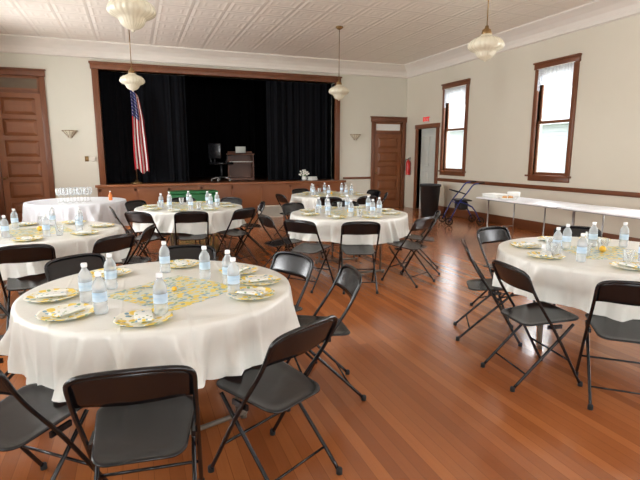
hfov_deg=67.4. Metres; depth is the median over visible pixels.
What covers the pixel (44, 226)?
water bottle
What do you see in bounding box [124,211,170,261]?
folding chair
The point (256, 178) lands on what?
floor
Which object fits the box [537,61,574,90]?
lace valance
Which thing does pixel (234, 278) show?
water bottle
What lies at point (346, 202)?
water bottle
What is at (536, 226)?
baseboard
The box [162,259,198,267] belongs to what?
paper plate
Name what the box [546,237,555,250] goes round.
plastic cup
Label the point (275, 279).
paper plate
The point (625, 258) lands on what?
plastic cup
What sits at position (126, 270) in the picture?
paper plate
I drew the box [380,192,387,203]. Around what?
folding chair
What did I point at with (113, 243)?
folding chair
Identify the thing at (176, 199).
folding chair
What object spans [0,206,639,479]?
floor
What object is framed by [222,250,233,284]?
water bottle
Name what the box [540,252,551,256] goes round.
paper napkin
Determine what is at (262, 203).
folding chair
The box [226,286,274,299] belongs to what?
paper plate
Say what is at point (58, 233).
plastic cup
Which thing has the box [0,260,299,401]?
tablecloth
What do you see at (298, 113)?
stage curtain
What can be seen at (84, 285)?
water bottle
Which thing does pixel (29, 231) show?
table runner
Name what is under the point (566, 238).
water bottle
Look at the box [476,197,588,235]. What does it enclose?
folding table
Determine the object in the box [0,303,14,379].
folding chair
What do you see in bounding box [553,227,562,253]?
water bottle
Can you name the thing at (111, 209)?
folding chair
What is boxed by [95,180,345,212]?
trim
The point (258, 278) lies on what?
paper napkin
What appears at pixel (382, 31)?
ceiling
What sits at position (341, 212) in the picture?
table runner
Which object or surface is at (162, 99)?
stage curtain
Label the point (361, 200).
folding chair
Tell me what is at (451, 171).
window
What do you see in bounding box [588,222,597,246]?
water bottle
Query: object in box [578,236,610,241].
paper plate
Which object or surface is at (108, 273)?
water bottle
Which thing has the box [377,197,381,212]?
water bottle
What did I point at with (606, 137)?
wall
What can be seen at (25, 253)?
folding chair
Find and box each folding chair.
[0,244,55,330]
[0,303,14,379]
[0,370,107,479]
[44,253,107,281]
[63,365,204,479]
[92,233,134,266]
[109,206,151,264]
[111,224,155,265]
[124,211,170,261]
[125,200,167,254]
[161,244,215,260]
[172,197,200,244]
[174,211,208,244]
[208,315,341,479]
[209,197,243,248]
[216,207,257,263]
[233,201,268,256]
[258,214,301,271]
[270,251,316,363]
[274,194,290,237]
[282,202,323,257]
[283,219,333,292]
[286,264,365,411]
[292,188,308,193]
[317,197,341,205]
[331,200,360,256]
[338,221,380,293]
[357,196,376,205]
[366,189,380,204]
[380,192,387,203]
[381,216,434,287]
[400,210,440,274]
[453,239,521,346]
[470,226,534,318]
[481,260,582,391]
[553,226,601,305]
[573,280,639,410]
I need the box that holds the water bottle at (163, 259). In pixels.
[159,241,169,272]
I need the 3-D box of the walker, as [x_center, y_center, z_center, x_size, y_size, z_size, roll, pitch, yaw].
[3.128,-0.820,10.595,0.858,0.934,0.572,0,10,-1]
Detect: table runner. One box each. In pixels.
[5,226,73,236]
[107,275,237,310]
[166,204,211,208]
[315,193,348,195]
[321,210,373,215]
[556,245,639,259]
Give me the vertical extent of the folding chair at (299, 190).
0.803 m
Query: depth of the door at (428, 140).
13.15 m
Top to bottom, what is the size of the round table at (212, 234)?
0.745 m
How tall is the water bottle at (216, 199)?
0.206 m
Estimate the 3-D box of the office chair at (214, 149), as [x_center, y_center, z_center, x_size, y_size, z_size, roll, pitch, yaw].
[-2.641,-2.078,12.853,0.615,1.000,0.574,5,11,29]
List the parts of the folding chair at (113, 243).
backrest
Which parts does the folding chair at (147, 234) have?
seat, frame, backrest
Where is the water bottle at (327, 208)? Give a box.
[325,199,330,215]
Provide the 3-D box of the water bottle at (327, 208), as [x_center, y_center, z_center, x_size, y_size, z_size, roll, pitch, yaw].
[0.101,-0.414,6.076,0.067,0.206,0.067,6,12,31]
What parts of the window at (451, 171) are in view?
sash, sash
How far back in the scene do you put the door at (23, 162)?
10.62 m
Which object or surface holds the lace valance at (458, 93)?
hanging from the window at (451, 171)
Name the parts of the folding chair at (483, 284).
leg, seat, leg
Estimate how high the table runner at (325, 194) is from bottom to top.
0.002 m
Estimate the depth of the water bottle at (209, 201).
6.91 m
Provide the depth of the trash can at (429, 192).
11.81 m
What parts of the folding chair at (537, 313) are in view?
leg, backrest, seat, leg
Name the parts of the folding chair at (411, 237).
seat, leg, leg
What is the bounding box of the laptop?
[236,147,245,152]
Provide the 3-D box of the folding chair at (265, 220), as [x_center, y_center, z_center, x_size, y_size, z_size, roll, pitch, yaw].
[-0.492,0.068,5.941,0.509,0.803,0.441,-6,11,-29]
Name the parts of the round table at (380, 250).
leg frame, leg frame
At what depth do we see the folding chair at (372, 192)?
9.93 m
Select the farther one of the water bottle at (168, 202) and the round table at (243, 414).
the water bottle at (168, 202)
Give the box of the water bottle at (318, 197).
[316,197,320,212]
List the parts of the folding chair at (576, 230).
backrest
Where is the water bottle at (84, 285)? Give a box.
[78,263,92,302]
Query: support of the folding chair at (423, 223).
on the floor at (430, 410)
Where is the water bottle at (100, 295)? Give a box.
[92,271,107,314]
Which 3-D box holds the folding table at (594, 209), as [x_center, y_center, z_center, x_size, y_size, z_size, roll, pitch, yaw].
[4.230,-0.012,6.574,0.760,0.740,1.810,-4,11,-21]
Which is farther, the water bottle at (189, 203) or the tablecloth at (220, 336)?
the water bottle at (189, 203)
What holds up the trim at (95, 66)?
attached to the wall at (68, 80)
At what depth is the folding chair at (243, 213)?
6.59 m
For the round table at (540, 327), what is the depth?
3.79 m
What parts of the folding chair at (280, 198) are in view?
backrest, frame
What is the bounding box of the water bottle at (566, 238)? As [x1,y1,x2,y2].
[562,224,571,248]
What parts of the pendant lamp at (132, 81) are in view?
rod, lamp shade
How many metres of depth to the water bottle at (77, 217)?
5.12 m
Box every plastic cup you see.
[38,216,45,225]
[54,224,62,235]
[357,208,362,216]
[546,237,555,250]
[550,242,560,254]
[581,242,591,255]
[586,232,594,243]
[598,238,608,250]
[623,249,635,261]
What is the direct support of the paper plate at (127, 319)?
on the tablecloth at (220, 336)
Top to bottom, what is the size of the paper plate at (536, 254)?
0.017 m
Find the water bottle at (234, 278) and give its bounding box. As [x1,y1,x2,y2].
[227,257,239,290]
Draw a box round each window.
[437,78,470,175]
[525,53,581,182]
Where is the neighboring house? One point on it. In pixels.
(557, 100)
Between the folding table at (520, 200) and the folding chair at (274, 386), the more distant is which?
the folding table at (520, 200)
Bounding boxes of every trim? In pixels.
[0,33,406,78]
[0,67,55,223]
[88,61,341,184]
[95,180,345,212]
[343,177,370,178]
[370,116,407,206]
[404,0,639,78]
[413,123,439,208]
[436,178,639,197]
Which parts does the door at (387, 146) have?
transom glass, transom sash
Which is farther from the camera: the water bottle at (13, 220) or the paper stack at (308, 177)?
the paper stack at (308, 177)
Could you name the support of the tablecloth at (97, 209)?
on the round table
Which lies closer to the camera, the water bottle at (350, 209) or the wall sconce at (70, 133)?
the water bottle at (350, 209)
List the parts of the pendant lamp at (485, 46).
lamp shade, rod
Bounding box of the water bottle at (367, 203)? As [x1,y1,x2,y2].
[366,195,370,210]
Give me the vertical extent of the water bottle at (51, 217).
0.206 m
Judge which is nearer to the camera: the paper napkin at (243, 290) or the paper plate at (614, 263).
the paper napkin at (243, 290)
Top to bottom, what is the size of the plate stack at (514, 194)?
0.100 m
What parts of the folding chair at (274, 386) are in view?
leg, seat, backrest, leg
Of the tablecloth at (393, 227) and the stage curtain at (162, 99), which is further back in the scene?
the stage curtain at (162, 99)
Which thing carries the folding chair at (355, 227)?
on the floor at (430, 410)
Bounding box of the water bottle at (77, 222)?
[75,211,82,230]
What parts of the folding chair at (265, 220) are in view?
backrest, leg, frame, seat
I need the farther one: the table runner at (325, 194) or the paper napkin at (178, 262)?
the table runner at (325, 194)
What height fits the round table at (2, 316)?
0.745 m
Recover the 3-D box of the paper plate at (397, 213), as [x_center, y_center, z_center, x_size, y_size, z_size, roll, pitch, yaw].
[0.925,-0.341,6.195,0.264,0.017,0.258,-6,12,-32]
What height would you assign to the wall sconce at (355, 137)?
0.177 m
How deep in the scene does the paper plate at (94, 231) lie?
4.64 m
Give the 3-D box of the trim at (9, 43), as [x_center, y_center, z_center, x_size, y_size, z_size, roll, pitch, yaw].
[-2.377,-4.409,11.674,10.550,0.330,0.280,-4,11,-21]
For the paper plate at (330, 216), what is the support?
on the tablecloth at (393, 227)
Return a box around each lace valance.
[444,85,465,107]
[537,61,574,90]
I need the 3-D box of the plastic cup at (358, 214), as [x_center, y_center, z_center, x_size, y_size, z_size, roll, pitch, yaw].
[0.491,-0.338,5.954,0.078,0.099,0.078,-4,11,-21]
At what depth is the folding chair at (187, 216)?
6.17 m
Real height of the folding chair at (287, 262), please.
0.803 m
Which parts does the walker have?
frame, seat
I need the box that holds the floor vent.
[258,205,282,216]
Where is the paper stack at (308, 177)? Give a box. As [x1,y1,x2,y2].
[307,176,316,179]
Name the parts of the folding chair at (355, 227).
seat, backrest, leg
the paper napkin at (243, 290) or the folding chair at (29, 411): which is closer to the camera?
the folding chair at (29, 411)
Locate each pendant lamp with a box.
[106,0,155,31]
[119,31,144,91]
[329,26,348,100]
[467,0,504,61]
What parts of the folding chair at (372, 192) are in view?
backrest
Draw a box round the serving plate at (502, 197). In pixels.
[499,196,516,199]
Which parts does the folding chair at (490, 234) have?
leg, backrest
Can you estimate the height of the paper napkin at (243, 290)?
0.008 m
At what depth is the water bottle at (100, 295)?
2.30 m
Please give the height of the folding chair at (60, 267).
0.803 m
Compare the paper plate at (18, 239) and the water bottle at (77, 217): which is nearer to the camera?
the paper plate at (18, 239)
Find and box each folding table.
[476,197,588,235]
[557,205,639,235]
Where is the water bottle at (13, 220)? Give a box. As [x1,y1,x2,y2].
[10,209,18,228]
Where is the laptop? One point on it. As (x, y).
(238, 149)
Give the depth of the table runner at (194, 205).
7.14 m
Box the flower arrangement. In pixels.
[299,169,308,179]
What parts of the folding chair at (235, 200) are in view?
backrest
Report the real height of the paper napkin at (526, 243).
0.008 m
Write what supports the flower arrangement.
on the floor at (256, 178)
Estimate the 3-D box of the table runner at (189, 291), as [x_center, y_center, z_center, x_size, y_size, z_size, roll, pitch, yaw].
[-0.816,0.287,2.691,0.540,0.002,0.540,6,12,31]
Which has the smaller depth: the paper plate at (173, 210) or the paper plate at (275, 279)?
the paper plate at (275, 279)
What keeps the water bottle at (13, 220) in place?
on the tablecloth at (67, 244)
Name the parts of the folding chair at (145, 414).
leg, backrest, seat, leg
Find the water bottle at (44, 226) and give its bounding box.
[42,214,50,236]
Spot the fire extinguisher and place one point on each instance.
(408, 163)
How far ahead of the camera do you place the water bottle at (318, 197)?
6.36 m
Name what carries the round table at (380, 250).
on the floor at (430, 410)
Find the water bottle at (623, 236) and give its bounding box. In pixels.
[619,222,628,246]
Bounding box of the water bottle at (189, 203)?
[188,195,192,209]
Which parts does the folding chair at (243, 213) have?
leg, seat, backrest, leg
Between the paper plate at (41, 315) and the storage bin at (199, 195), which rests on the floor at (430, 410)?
the storage bin at (199, 195)
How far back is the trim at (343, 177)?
13.60 m
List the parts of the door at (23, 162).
transom glass, transom sash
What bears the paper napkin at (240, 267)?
on the paper plate at (251, 269)
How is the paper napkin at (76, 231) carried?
on the paper plate at (94, 231)
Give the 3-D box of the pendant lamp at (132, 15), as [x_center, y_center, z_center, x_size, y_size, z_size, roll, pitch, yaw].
[-1.666,-2.540,4.156,0.415,1.400,0.415,-4,11,-21]
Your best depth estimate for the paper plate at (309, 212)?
6.14 m
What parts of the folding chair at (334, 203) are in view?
backrest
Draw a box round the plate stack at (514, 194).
[507,192,519,197]
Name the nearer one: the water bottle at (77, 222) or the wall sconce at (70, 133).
the water bottle at (77, 222)
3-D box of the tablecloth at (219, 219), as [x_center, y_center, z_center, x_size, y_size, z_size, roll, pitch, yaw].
[-1.918,-0.342,7.160,1.646,0.311,1.651,-4,11,-21]
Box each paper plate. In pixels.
[9,236,42,241]
[10,222,36,225]
[23,288,78,302]
[35,303,96,320]
[61,220,86,223]
[70,230,98,234]
[88,223,113,226]
[88,267,131,277]
[113,308,172,326]
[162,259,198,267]
[168,209,187,211]
[219,265,258,274]
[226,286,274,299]
[240,274,280,285]
[300,212,319,215]
[326,215,346,218]
[362,215,382,217]
[382,212,401,214]
[510,242,543,247]
[527,251,564,258]
[537,236,552,241]
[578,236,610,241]
[609,261,639,270]
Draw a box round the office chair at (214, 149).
[208,143,232,181]
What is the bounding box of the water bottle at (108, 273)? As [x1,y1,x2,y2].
[104,253,117,289]
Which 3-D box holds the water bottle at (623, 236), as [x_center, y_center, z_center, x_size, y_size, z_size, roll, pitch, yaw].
[2.521,-0.044,3.977,0.067,0.206,0.067,-3,10,-17]
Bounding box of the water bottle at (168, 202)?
[167,195,171,208]
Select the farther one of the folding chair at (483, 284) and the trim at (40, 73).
the trim at (40, 73)
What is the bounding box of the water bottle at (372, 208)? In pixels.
[370,199,374,214]
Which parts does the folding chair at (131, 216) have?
backrest, seat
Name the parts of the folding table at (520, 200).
leg frame, apron rail, leg frame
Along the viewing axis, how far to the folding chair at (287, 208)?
7.19 m
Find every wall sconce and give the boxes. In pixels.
[61,130,77,137]
[350,134,360,140]
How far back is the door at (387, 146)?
13.94 m
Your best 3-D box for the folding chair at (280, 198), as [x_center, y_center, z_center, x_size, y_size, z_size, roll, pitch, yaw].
[-0.552,-0.468,8.979,0.509,0.803,0.441,-6,12,-30]
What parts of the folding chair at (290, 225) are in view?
backrest, seat, leg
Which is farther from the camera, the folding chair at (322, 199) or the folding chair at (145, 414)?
the folding chair at (322, 199)
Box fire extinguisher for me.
[405,158,410,174]
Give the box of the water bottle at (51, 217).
[48,206,55,225]
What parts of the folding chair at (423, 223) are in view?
leg, seat, leg, backrest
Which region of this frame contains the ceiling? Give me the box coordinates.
[0,0,594,63]
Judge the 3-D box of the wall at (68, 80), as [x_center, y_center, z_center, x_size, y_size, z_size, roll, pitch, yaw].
[-2.467,-2.652,12.221,10.550,3.980,0.220,-4,11,-21]
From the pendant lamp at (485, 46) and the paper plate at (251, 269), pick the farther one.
the pendant lamp at (485, 46)
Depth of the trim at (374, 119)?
13.78 m
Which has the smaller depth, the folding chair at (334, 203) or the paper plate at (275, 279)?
the paper plate at (275, 279)
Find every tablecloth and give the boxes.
[0,221,129,279]
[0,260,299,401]
[22,197,128,226]
[133,202,245,234]
[288,207,410,244]
[290,192,371,208]
[492,237,639,321]
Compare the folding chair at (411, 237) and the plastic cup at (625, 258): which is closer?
the plastic cup at (625, 258)
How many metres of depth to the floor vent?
11.86 m
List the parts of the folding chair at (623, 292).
leg, frame, seat, backrest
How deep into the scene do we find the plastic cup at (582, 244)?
3.60 m
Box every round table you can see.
[0,280,26,318]
[170,233,218,259]
[190,396,247,434]
[315,241,384,273]
[537,325,542,349]
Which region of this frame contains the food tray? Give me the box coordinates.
[482,193,508,197]
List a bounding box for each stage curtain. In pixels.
[99,71,188,182]
[266,80,331,179]
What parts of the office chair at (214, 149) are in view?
backrest, seat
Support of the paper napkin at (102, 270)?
on the paper plate at (126, 270)
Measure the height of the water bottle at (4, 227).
0.206 m
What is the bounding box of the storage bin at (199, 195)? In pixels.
[168,190,217,201]
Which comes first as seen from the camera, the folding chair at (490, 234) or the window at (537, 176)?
the folding chair at (490, 234)
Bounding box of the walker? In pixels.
[438,181,484,225]
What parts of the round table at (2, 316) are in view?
leg frame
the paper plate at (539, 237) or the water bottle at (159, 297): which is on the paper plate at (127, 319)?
the water bottle at (159, 297)
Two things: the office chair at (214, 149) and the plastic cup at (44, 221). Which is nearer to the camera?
the plastic cup at (44, 221)
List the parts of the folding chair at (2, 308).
frame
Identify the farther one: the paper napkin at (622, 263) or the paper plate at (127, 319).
the paper napkin at (622, 263)
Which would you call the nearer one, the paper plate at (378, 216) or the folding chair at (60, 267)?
the folding chair at (60, 267)
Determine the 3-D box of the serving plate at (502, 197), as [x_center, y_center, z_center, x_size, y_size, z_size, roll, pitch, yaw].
[3.312,-0.748,8.447,0.310,0.060,0.310,-4,11,-21]
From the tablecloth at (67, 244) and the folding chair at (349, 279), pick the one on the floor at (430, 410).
the folding chair at (349, 279)
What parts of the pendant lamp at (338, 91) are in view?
lamp shade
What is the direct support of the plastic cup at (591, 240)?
on the tablecloth at (566, 281)
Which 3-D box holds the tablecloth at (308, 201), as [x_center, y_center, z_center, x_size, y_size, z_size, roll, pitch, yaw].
[0.215,-0.731,9.361,1.628,0.310,1.664,-4,11,-21]
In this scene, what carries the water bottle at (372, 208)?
on the tablecloth at (393, 227)
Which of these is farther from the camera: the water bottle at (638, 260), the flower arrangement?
the flower arrangement
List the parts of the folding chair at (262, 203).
seat, leg, backrest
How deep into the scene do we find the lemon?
3.75 m
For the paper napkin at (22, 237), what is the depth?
4.29 m
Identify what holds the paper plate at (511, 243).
on the tablecloth at (566, 281)
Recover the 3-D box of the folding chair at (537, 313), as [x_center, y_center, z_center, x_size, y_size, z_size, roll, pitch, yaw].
[1.443,0.542,3.255,0.509,0.803,0.441,-2,10,-11]
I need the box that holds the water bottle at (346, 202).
[345,195,349,209]
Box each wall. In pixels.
[0,52,407,220]
[404,14,639,237]
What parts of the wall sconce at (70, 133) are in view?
lamp shade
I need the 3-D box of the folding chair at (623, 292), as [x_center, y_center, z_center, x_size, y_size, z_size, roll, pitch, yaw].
[1.879,0.593,2.966,0.441,0.803,0.509,4,11,21]
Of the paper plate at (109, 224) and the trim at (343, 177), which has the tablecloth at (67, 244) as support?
the paper plate at (109, 224)
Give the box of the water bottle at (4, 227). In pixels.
[0,215,9,237]
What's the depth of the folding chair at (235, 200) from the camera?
8.11 m
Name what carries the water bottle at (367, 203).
on the tablecloth at (393, 227)
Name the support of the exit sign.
attached to the wall at (606, 137)
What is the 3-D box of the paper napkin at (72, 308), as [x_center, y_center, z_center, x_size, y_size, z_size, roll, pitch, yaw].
[-1.206,0.336,2.286,0.080,0.008,0.150,4,11,23]
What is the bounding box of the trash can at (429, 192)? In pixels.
[419,183,441,216]
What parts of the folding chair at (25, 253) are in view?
leg, backrest, seat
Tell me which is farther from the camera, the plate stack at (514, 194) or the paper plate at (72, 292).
the plate stack at (514, 194)
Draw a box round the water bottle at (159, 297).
[153,272,167,313]
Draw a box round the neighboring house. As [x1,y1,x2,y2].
[448,84,571,172]
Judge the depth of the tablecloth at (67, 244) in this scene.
4.40 m
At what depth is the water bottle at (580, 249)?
3.42 m
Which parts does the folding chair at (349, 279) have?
seat, leg, leg, backrest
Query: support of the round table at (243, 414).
on the floor at (430, 410)
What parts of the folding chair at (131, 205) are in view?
backrest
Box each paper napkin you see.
[20,236,33,239]
[34,290,67,297]
[47,305,85,316]
[74,231,92,232]
[99,269,123,273]
[134,309,153,322]
[174,260,189,265]
[234,265,248,271]
[235,288,265,295]
[245,275,271,281]
[517,242,536,245]
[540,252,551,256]
[617,262,639,267]
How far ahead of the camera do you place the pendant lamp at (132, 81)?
8.15 m
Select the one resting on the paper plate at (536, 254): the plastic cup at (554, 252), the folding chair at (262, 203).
the plastic cup at (554, 252)
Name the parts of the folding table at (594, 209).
leg frame, apron rail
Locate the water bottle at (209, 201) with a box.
[208,194,212,207]
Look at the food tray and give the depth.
8.67 m
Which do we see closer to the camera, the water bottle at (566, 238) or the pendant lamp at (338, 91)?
the water bottle at (566, 238)
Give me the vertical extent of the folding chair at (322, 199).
0.803 m
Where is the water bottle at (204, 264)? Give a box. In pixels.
[199,246,210,279]
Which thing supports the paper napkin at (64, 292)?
on the paper plate at (72, 292)
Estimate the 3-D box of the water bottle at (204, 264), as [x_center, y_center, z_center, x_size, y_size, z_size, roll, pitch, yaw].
[-0.708,0.138,2.946,0.067,0.206,0.067,-2,10,-14]
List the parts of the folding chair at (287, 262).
backrest, frame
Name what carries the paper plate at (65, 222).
on the tablecloth at (67, 244)
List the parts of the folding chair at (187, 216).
backrest, seat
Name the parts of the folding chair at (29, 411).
backrest, seat, leg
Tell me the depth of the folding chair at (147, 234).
4.88 m
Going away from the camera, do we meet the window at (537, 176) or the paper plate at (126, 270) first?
the paper plate at (126, 270)
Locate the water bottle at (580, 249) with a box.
[576,233,587,261]
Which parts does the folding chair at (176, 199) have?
backrest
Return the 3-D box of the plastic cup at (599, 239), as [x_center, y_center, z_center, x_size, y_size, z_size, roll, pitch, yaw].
[2.253,0.038,3.822,0.078,0.099,0.078,-4,11,-21]
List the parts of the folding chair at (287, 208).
backrest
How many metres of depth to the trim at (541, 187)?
9.11 m
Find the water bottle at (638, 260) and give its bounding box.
[637,242,639,261]
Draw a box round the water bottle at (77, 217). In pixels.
[76,207,83,226]
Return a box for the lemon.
[599,246,605,251]
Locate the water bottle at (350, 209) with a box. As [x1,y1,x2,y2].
[348,200,353,216]
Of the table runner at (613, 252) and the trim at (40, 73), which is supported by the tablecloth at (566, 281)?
the table runner at (613, 252)
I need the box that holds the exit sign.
[423,116,430,121]
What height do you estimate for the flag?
2.500 m
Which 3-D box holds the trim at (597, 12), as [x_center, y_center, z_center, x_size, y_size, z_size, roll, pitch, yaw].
[5.348,-3.403,5.966,0.280,0.330,16.640,-4,11,-21]
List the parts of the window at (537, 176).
sash, sash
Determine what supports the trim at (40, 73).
attached to the wall at (68, 80)
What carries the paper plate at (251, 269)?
on the tablecloth at (220, 336)
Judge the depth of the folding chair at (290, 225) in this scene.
5.41 m
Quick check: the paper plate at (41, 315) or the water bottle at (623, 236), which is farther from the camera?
the water bottle at (623, 236)
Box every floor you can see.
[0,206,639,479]
[107,176,330,183]
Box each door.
[0,75,49,222]
[374,122,401,207]
[419,128,435,208]
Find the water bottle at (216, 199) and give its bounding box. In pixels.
[215,192,218,205]
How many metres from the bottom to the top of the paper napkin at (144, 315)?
0.008 m
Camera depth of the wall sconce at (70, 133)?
10.83 m
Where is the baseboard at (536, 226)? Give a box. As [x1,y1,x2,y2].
[438,205,639,241]
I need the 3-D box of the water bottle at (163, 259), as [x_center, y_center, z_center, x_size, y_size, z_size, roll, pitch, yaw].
[-1.007,0.110,3.107,0.067,0.206,0.067,-5,11,-26]
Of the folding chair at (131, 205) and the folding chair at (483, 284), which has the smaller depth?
the folding chair at (483, 284)
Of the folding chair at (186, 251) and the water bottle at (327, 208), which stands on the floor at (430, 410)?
the folding chair at (186, 251)
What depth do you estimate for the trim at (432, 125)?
13.33 m
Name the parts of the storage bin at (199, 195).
lid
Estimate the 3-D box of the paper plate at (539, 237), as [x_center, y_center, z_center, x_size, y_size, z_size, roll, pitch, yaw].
[2.074,-0.005,4.288,0.258,0.017,0.264,1,10,3]
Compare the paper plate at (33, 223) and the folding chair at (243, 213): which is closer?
the paper plate at (33, 223)
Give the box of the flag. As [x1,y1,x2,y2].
[130,90,148,183]

